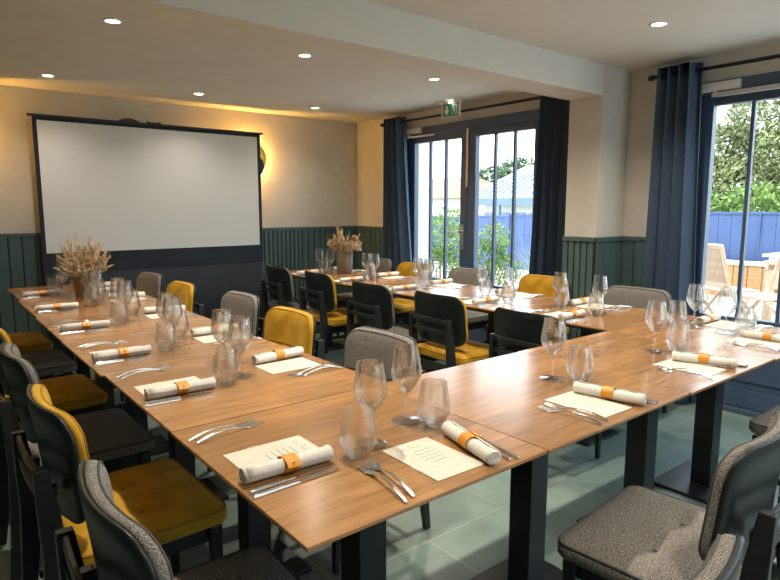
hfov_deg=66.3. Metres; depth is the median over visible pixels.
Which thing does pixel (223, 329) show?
water tumbler
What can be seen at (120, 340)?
fork
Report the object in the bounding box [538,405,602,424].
fork
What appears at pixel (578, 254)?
trim
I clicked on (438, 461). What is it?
menu card
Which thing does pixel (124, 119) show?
wall lamp
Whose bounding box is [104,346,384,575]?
dining table
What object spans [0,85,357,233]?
wall
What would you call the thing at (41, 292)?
rolled napkin
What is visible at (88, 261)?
flower pot
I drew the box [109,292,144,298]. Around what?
rolled napkin
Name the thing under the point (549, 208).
curtain
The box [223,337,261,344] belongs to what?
fork
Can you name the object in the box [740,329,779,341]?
rolled napkin
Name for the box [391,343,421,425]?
wine glass
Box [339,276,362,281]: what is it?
rolled napkin
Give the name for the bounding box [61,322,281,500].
dining table
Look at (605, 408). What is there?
menu card
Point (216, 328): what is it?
rolled napkin
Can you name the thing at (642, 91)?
wall
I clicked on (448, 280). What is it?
rolled napkin
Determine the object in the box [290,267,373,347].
dining table
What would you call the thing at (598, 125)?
pillar
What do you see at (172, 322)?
water tumbler
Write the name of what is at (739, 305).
water tumbler
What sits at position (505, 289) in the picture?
rolled napkin
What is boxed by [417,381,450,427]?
water tumbler
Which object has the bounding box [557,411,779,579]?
dining chair
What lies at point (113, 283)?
rolled napkin
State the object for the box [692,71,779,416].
door
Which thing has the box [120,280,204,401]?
dining chair
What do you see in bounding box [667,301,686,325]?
water tumbler
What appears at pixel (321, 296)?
dining chair
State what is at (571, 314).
rolled napkin
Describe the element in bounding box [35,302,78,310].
rolled napkin
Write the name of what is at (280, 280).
dining chair
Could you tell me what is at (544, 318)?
bowl
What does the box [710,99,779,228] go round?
tree
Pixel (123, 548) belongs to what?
dining chair
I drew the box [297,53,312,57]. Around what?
recessed light
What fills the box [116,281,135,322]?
wine glass
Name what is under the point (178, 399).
table knife
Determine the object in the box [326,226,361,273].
flower pot
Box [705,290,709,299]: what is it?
chair
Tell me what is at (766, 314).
chair
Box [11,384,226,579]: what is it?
dining chair
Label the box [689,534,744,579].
dining chair
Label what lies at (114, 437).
dining chair
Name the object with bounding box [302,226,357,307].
trim
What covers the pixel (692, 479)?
dining table
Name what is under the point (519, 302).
dining table
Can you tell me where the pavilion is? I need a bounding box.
[479,165,533,215]
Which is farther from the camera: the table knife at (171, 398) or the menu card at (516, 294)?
the menu card at (516, 294)
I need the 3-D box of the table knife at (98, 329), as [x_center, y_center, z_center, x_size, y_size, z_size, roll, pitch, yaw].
[-1.495,0.201,2.914,0.220,0.007,0.014,-6,10,-39]
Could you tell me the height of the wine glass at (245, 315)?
0.217 m
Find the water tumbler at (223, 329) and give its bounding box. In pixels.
[221,329,244,360]
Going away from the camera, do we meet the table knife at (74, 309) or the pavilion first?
the table knife at (74, 309)
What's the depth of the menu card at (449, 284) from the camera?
4.65 m
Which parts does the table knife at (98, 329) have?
handle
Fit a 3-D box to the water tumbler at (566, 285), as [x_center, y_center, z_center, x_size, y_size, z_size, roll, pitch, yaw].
[1.059,0.037,3.674,0.093,0.126,0.093,-6,10,-39]
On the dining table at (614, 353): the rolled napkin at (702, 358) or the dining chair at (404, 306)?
the rolled napkin at (702, 358)
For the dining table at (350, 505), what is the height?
0.750 m
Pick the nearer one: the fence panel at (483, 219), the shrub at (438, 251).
the shrub at (438, 251)
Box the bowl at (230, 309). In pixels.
[210,309,233,344]
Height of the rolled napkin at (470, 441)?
0.040 m
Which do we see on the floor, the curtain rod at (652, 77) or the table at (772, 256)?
the table at (772, 256)
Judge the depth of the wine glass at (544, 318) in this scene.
2.10 m
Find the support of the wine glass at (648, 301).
on the dining table at (614, 353)
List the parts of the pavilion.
post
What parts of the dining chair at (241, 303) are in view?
leg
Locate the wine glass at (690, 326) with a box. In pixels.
[685,284,705,327]
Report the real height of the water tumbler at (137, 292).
0.126 m
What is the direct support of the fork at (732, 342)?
on the dining table at (692, 479)
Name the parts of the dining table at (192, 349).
pedestal post, plate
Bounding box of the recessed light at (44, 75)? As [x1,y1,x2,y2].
[40,74,55,76]
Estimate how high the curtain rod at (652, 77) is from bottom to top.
0.042 m
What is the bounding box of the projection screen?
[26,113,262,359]
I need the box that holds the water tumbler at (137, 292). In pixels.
[123,292,140,314]
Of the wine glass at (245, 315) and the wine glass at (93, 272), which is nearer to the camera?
the wine glass at (245, 315)
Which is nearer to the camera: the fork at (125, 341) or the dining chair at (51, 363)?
the fork at (125, 341)
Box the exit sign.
[438,98,463,117]
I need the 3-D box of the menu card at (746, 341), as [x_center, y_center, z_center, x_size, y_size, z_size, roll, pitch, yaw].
[1.637,0.238,2.667,0.155,0.001,0.210,-6,10,-38]
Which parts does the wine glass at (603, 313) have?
stem and foot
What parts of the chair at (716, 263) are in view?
leg, leg, panel, leg, leg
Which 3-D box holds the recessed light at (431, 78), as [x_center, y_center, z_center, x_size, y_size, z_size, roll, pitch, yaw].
[0.339,-1.613,4.566,0.104,0.006,0.104,-6,10,-38]
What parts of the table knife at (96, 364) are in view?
handle, blade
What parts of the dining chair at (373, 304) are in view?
leg, rail, rail, backrest, leg, seat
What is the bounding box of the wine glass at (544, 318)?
[539,318,565,381]
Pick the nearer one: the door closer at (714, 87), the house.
the door closer at (714, 87)
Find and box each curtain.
[383,117,413,324]
[529,95,569,276]
[642,61,703,403]
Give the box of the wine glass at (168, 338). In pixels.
[156,293,177,341]
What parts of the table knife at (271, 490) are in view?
handle, blade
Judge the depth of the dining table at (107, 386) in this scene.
3.83 m
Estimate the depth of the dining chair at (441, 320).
3.67 m
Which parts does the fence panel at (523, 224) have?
fence post, rail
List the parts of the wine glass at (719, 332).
stem and foot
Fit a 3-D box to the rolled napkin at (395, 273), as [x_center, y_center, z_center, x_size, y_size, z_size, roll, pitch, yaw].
[-0.021,-0.143,5.287,0.223,0.040,0.060,-6,10,-36]
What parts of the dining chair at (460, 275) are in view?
backrest, seat frame, seat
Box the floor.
[0,261,779,579]
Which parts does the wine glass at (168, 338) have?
stem and foot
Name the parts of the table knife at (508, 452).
handle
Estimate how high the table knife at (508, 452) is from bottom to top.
0.007 m
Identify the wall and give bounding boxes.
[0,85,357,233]
[357,44,779,281]
[418,143,428,263]
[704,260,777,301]
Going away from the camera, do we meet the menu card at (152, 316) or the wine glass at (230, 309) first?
the wine glass at (230, 309)
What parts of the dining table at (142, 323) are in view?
pedestal post, plate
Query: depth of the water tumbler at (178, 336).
2.81 m
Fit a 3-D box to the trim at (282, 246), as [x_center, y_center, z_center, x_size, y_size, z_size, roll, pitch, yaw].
[-1.222,-0.112,6.545,0.620,1.140,0.026,-6,10,-38]
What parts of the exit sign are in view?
green panel, sign plate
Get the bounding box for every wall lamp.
[118,118,138,121]
[260,146,266,173]
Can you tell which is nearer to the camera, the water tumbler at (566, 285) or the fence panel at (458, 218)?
the water tumbler at (566, 285)
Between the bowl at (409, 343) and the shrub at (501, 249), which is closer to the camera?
the bowl at (409, 343)
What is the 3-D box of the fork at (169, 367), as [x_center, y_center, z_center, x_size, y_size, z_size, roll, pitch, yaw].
[-0.886,0.296,2.183,0.024,0.016,0.204,6,10,38]
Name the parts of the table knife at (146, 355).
handle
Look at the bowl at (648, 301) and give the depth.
2.49 m
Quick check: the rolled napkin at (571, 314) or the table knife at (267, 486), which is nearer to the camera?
the table knife at (267, 486)
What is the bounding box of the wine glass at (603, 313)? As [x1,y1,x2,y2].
[591,275,607,314]
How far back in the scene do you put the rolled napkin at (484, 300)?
3.75 m
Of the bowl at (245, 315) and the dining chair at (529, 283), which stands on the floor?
the dining chair at (529, 283)
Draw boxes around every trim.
[0,233,49,338]
[262,227,302,309]
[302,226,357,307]
[357,226,382,269]
[561,236,595,339]
[593,236,623,302]
[621,236,645,286]
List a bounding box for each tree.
[458,155,533,182]
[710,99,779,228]
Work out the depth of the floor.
2.72 m
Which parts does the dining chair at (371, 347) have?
leg, backrest, leg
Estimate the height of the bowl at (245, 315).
0.134 m
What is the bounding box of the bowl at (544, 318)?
[541,318,565,355]
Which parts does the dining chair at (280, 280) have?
leg, rail, rail, leg, backrest, seat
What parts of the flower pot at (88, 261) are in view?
dried grass stem, dried stem, dried grass stem, dried grass stem, dried stem, woven pot, dried stem, dried stem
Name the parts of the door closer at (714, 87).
closer arm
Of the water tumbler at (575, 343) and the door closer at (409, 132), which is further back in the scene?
the door closer at (409, 132)
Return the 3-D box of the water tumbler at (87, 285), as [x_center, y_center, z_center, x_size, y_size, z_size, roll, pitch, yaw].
[-1.836,0.037,3.674,0.093,0.126,0.093,7,10,41]
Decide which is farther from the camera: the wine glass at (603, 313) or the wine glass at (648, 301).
the wine glass at (603, 313)
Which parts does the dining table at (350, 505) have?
pedestal post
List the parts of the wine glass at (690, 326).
stem and foot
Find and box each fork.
[53,319,95,324]
[75,340,123,348]
[80,341,129,348]
[115,365,169,377]
[120,366,174,378]
[188,419,256,440]
[195,420,264,443]
[213,337,248,343]
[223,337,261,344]
[287,365,334,374]
[293,366,341,375]
[358,463,407,502]
[365,459,414,497]
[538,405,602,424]
[544,402,608,420]
[656,365,712,377]
[656,367,714,380]
[732,342,779,351]
[733,341,779,350]
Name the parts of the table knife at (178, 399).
handle, blade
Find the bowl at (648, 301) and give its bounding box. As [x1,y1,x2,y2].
[645,301,667,331]
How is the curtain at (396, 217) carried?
hanging from the curtain rod at (538, 97)
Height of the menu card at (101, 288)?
0.001 m
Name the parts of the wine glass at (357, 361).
stem and foot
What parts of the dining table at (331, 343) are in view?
plate, pedestal post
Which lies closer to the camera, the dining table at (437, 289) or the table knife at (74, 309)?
the table knife at (74, 309)
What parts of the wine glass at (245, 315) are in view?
stem and foot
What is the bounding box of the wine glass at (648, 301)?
[644,301,667,353]
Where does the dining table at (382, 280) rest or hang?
on the floor
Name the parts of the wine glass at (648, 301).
stem and foot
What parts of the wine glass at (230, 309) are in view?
stem and foot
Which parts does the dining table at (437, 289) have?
underside panel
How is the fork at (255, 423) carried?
on the dining table at (350, 505)
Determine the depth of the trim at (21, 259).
5.01 m
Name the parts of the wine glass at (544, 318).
stem and foot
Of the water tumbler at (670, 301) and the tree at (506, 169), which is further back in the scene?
the tree at (506, 169)
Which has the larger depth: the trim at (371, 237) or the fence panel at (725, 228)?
the fence panel at (725, 228)
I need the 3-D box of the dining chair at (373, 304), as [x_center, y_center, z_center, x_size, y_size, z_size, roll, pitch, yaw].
[-0.017,0.345,4.361,0.515,0.830,0.494,-6,10,-37]
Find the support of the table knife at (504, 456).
on the dining table at (350, 505)
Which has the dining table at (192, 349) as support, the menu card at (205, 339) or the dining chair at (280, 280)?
the menu card at (205, 339)
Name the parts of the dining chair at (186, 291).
leg, backrest, leg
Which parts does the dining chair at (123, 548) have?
rail, leg, rail, backrest, seat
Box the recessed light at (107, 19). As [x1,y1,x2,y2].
[102,17,122,23]
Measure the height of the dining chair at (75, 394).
0.830 m
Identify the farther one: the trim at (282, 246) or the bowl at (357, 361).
the trim at (282, 246)
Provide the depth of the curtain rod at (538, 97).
5.31 m
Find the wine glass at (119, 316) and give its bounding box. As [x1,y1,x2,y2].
[110,277,127,317]
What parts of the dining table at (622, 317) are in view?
underside panel, pedestal post, plate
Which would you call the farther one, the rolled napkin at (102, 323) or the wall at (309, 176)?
the wall at (309, 176)
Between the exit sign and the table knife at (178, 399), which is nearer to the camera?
the table knife at (178, 399)
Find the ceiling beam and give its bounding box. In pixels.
[36,0,603,100]
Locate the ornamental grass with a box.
[514,232,530,274]
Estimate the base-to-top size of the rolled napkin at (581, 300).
0.040 m
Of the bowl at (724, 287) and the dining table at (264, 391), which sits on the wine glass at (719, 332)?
the bowl at (724, 287)
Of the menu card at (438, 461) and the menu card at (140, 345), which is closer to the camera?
the menu card at (438, 461)
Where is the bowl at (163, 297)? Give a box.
[162,297,182,327]
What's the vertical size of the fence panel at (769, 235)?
1.300 m
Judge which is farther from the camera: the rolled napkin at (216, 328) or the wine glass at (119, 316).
the wine glass at (119, 316)
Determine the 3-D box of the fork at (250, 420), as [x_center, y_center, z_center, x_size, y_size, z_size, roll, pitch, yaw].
[-0.453,0.374,1.619,0.024,0.016,0.204,7,11,43]
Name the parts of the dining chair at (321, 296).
leg, rail, rail, leg, backrest, seat, seat frame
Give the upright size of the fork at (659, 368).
0.016 m
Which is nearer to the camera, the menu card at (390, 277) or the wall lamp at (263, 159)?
the menu card at (390, 277)
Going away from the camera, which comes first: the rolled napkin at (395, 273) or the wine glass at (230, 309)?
the wine glass at (230, 309)
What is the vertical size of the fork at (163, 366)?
0.016 m
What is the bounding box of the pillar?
[565,65,630,291]
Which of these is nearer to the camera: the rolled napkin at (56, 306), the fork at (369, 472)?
the fork at (369, 472)
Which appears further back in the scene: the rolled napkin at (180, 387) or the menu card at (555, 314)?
the menu card at (555, 314)
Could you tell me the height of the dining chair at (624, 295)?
0.830 m
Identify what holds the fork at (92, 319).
on the dining table at (142, 323)
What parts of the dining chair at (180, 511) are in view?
leg, rail, rail, leg, backrest, seat frame, seat, leg, leg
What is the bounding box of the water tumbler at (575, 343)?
[566,343,593,381]
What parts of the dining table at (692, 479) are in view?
plate, pedestal post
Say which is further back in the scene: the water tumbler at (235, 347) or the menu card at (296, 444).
the water tumbler at (235, 347)
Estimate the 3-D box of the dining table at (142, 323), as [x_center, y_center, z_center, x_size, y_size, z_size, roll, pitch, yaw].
[-1.435,0.533,3.285,0.740,0.750,0.719,-6,10,-38]
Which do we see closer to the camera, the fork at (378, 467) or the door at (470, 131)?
the fork at (378, 467)
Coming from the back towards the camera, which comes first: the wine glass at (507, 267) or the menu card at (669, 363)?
the wine glass at (507, 267)
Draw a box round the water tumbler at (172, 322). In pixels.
[154,322,177,352]
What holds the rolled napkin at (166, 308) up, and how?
on the dining table at (142, 323)
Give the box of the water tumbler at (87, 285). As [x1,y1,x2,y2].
[83,285,99,306]
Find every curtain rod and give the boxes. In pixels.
[380,96,546,126]
[648,54,779,80]
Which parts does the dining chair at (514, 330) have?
leg, rail, rail, backrest, leg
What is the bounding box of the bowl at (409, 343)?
[391,343,421,392]
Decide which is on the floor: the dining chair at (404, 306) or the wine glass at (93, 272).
the dining chair at (404, 306)
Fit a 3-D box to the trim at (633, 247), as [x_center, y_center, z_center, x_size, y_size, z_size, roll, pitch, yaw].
[1.869,0.181,4.412,0.026,1.140,0.363,-6,10,-38]
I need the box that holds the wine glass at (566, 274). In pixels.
[552,274,567,308]
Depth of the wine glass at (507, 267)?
3.90 m
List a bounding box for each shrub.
[432,207,480,277]
[478,222,523,285]
[710,179,779,216]
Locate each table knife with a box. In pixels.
[35,309,77,313]
[58,329,103,334]
[60,328,104,332]
[93,355,151,363]
[93,356,151,365]
[143,391,213,404]
[144,393,214,406]
[249,464,335,493]
[252,468,340,498]
[466,429,519,458]
[500,452,510,460]
[646,399,659,403]
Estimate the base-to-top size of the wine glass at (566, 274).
0.217 m
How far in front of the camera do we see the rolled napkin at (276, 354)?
2.36 m
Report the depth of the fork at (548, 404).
1.76 m
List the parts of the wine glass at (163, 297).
stem and foot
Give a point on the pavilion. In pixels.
(525, 175)
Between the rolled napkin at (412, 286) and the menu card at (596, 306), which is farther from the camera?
the rolled napkin at (412, 286)
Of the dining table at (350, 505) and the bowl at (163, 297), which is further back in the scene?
the bowl at (163, 297)
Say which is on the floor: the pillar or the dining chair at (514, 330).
the dining chair at (514, 330)
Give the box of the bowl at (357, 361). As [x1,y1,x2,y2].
[353,361,386,413]
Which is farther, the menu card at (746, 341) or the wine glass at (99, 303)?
the wine glass at (99, 303)
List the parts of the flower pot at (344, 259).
taupe pot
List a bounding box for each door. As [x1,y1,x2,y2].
[406,109,538,343]
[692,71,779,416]
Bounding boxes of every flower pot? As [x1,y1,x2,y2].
[52,232,113,297]
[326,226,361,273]
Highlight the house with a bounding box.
[432,177,491,215]
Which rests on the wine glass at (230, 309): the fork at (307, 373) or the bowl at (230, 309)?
the bowl at (230, 309)
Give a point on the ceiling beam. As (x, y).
(358, 30)
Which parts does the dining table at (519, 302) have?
underside panel, pedestal post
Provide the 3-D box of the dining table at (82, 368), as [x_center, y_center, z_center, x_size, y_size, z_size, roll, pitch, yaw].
[-2.345,0.372,4.457,0.740,0.750,0.753,-6,10,-38]
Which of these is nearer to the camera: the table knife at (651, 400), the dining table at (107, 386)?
the table knife at (651, 400)
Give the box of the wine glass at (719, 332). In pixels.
[715,287,737,334]
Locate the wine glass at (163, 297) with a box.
[162,297,183,347]
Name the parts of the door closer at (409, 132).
closer arm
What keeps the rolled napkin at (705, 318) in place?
on the dining table at (692, 479)
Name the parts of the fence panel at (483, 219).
rail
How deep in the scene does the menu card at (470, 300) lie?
3.86 m
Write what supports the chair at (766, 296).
on the floor
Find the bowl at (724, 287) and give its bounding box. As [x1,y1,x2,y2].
[717,287,737,315]
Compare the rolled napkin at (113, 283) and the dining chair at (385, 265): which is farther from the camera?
the dining chair at (385, 265)
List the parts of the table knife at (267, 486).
handle, blade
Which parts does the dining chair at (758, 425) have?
seat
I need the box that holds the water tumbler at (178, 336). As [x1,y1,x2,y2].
[168,309,188,337]
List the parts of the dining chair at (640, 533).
leg, seat, seat frame, backrest, leg, rail, rail, leg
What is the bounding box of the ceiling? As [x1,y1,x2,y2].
[0,0,779,122]
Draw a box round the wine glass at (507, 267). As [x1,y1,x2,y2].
[502,267,515,300]
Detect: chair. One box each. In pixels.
[0,328,107,415]
[0,342,153,579]
[8,331,52,376]
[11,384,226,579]
[20,349,76,379]
[54,460,300,579]
[114,271,165,388]
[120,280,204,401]
[207,305,324,471]
[219,290,264,338]
[261,265,327,353]
[279,326,430,574]
[299,270,363,354]
[336,257,395,335]
[347,281,430,372]
[394,262,432,325]
[409,290,488,370]
[448,267,491,365]
[486,274,569,333]
[489,307,601,458]
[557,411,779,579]
[603,285,671,412]
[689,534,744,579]
[703,243,759,317]
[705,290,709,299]
[731,255,779,318]
[749,404,779,493]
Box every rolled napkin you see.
[23,290,60,296]
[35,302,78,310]
[60,319,109,331]
[91,345,151,361]
[97,281,117,286]
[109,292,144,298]
[144,305,184,312]
[144,377,215,399]
[191,323,238,335]
[239,445,333,483]
[252,346,303,363]
[296,269,318,274]
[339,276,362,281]
[377,271,398,276]
[391,284,416,290]
[430,278,452,284]
[441,421,500,464]
[471,296,499,304]
[494,287,517,293]
[558,309,585,319]
[568,297,593,305]
[572,381,646,405]
[671,351,736,367]
[695,313,720,323]
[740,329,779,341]
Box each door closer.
[406,127,434,138]
[702,78,779,97]
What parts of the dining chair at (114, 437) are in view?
leg, leg, backrest, seat, seat frame, leg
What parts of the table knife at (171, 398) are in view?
handle, blade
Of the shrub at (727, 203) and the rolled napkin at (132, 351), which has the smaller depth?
the rolled napkin at (132, 351)
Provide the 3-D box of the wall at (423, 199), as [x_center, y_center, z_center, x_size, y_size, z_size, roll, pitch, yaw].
[0.312,-0.912,6.827,0.220,2.850,0.240,-6,10,-38]
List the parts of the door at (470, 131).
handle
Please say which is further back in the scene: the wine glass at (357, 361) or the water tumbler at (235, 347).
the water tumbler at (235, 347)
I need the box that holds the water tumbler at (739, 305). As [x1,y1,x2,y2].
[735,305,756,331]
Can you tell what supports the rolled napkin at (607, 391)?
on the dining table at (503, 394)
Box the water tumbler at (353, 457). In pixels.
[339,402,376,458]
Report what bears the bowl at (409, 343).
on the wine glass at (409, 343)
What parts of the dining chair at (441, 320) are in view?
leg, rail, rail, seat frame, backrest, leg, seat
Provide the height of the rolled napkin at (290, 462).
0.040 m
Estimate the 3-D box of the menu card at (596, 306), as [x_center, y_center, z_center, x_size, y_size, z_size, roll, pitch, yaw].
[1.263,0.100,3.674,0.210,0.001,0.155,-7,10,-40]
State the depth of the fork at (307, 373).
2.18 m
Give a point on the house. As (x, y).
(454, 184)
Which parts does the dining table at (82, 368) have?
pedestal post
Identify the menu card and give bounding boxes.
[89,345,140,353]
[97,286,120,289]
[110,297,146,302]
[134,376,198,394]
[145,311,185,318]
[194,332,246,342]
[223,435,318,468]
[255,357,320,373]
[379,276,405,278]
[382,437,483,480]
[433,283,460,286]
[462,299,472,304]
[500,292,531,297]
[543,311,565,317]
[545,391,631,417]
[575,303,612,309]
[653,359,726,376]
[703,321,748,329]
[725,337,779,349]
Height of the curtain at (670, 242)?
2.273 m
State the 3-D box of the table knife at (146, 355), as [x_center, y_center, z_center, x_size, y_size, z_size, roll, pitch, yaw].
[-1.064,0.275,2.378,0.220,0.007,0.014,-6,10,-39]
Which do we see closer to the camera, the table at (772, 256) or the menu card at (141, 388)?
the menu card at (141, 388)
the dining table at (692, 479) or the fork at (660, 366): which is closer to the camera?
the fork at (660, 366)
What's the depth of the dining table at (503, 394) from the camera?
2.01 m
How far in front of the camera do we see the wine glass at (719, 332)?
2.88 m
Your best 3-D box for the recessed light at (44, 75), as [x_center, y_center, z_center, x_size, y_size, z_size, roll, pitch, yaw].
[-2.549,-1.596,4.445,0.104,0.006,0.104,-6,10,-38]
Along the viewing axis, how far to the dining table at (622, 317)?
3.42 m
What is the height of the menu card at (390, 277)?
0.001 m
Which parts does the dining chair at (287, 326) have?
backrest, leg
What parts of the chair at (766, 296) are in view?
leg, leg, panel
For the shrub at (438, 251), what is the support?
on the floor
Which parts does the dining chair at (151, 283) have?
backrest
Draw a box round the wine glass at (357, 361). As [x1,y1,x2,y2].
[353,361,386,450]
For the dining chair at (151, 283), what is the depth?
4.80 m
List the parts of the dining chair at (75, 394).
backrest, seat, seat frame, leg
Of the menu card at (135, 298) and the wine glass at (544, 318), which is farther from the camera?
the menu card at (135, 298)
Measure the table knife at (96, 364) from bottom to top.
0.007 m
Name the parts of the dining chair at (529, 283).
backrest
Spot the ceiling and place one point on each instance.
(135, 59)
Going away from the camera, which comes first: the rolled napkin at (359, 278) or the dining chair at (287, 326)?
the dining chair at (287, 326)
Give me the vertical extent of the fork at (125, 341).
0.016 m
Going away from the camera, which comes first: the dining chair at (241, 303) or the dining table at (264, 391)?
the dining table at (264, 391)
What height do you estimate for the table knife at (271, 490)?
0.007 m
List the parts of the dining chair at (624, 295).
backrest, leg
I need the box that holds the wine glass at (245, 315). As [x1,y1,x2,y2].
[228,315,253,379]
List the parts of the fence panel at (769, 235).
fence post, rail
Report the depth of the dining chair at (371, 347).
2.52 m
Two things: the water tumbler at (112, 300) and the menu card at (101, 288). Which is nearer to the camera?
the water tumbler at (112, 300)
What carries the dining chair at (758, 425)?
on the floor
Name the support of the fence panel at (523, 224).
on the floor
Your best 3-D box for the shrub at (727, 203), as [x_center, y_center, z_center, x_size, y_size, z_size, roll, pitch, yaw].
[6.827,-0.897,11.036,1.496,2.296,4.699,-6,10,-38]
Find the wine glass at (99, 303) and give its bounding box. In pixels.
[88,269,104,304]
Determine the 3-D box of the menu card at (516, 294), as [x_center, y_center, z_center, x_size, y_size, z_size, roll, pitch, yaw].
[0.875,0.034,4.149,0.210,0.001,0.155,-6,10,-38]
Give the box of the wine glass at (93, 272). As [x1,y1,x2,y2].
[80,272,95,301]
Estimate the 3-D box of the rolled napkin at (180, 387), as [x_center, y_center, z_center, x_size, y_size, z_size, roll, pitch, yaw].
[-0.676,0.317,1.940,0.223,0.040,0.060,-6,10,-37]
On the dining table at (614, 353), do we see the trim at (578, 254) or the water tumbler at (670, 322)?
the water tumbler at (670, 322)
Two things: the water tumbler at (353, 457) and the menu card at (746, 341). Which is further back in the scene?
the menu card at (746, 341)
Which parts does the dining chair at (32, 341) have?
seat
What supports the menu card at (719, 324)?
on the dining table at (692, 479)
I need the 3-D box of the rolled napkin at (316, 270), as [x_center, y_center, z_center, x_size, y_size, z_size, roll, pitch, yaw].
[-0.748,-0.164,5.444,0.223,0.040,0.060,-7,10,-41]
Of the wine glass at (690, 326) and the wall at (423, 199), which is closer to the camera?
the wine glass at (690, 326)
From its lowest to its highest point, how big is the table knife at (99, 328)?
0.007 m
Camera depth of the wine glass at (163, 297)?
2.59 m
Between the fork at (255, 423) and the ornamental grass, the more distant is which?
the ornamental grass
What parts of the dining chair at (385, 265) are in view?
seat, seat frame, backrest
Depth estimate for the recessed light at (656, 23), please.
3.19 m
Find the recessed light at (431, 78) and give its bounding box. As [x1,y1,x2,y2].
[428,77,440,80]
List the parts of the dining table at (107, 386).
pedestal post, plate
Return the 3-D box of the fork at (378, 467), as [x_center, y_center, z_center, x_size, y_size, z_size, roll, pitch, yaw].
[0.000,0.413,1.333,0.024,0.016,0.204,-4,9,-29]
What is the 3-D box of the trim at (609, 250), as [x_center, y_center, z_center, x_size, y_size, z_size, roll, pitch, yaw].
[1.616,0.176,4.450,0.335,1.140,0.026,-6,10,-38]
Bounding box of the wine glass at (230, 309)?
[210,309,233,368]
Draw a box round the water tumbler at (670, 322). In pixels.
[666,322,689,351]
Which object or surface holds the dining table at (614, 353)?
on the floor
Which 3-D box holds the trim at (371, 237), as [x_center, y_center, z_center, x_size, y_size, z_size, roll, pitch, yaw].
[-0.142,-0.160,6.899,0.026,1.140,0.780,-6,10,-38]
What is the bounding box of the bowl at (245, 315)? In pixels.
[228,315,252,353]
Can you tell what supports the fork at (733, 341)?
on the dining table at (692, 479)
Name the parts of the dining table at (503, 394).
plate, pedestal post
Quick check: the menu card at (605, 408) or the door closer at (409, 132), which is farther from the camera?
the door closer at (409, 132)
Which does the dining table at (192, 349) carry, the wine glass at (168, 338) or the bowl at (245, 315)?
the wine glass at (168, 338)
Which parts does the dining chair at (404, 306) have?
leg, seat, seat frame, leg, backrest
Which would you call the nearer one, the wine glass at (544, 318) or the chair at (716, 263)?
the wine glass at (544, 318)
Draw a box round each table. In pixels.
[7,284,139,381]
[18,294,171,409]
[36,305,216,455]
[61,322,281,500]
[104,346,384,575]
[171,385,546,579]
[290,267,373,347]
[331,272,423,287]
[376,352,689,579]
[377,279,486,372]
[439,288,571,343]
[512,300,678,446]
[518,331,773,521]
[610,314,779,503]
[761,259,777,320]
[762,252,779,268]
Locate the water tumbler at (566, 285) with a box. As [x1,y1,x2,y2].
[554,285,569,306]
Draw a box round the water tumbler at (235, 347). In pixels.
[212,347,239,384]
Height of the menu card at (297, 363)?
0.001 m
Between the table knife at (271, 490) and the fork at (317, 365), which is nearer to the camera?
the table knife at (271, 490)
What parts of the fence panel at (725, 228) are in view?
rail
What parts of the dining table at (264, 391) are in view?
pedestal post, plate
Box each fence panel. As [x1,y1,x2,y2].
[432,216,459,261]
[478,215,508,267]
[507,213,531,269]
[708,212,759,260]
[756,211,779,261]
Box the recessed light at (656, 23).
[648,21,669,26]
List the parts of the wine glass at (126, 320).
stem and foot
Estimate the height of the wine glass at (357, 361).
0.217 m
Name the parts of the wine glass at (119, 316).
stem and foot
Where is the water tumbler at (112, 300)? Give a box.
[110,300,128,324]
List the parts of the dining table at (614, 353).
pedestal post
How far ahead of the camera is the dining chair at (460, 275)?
5.10 m
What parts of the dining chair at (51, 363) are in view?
seat frame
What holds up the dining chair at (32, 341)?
on the floor

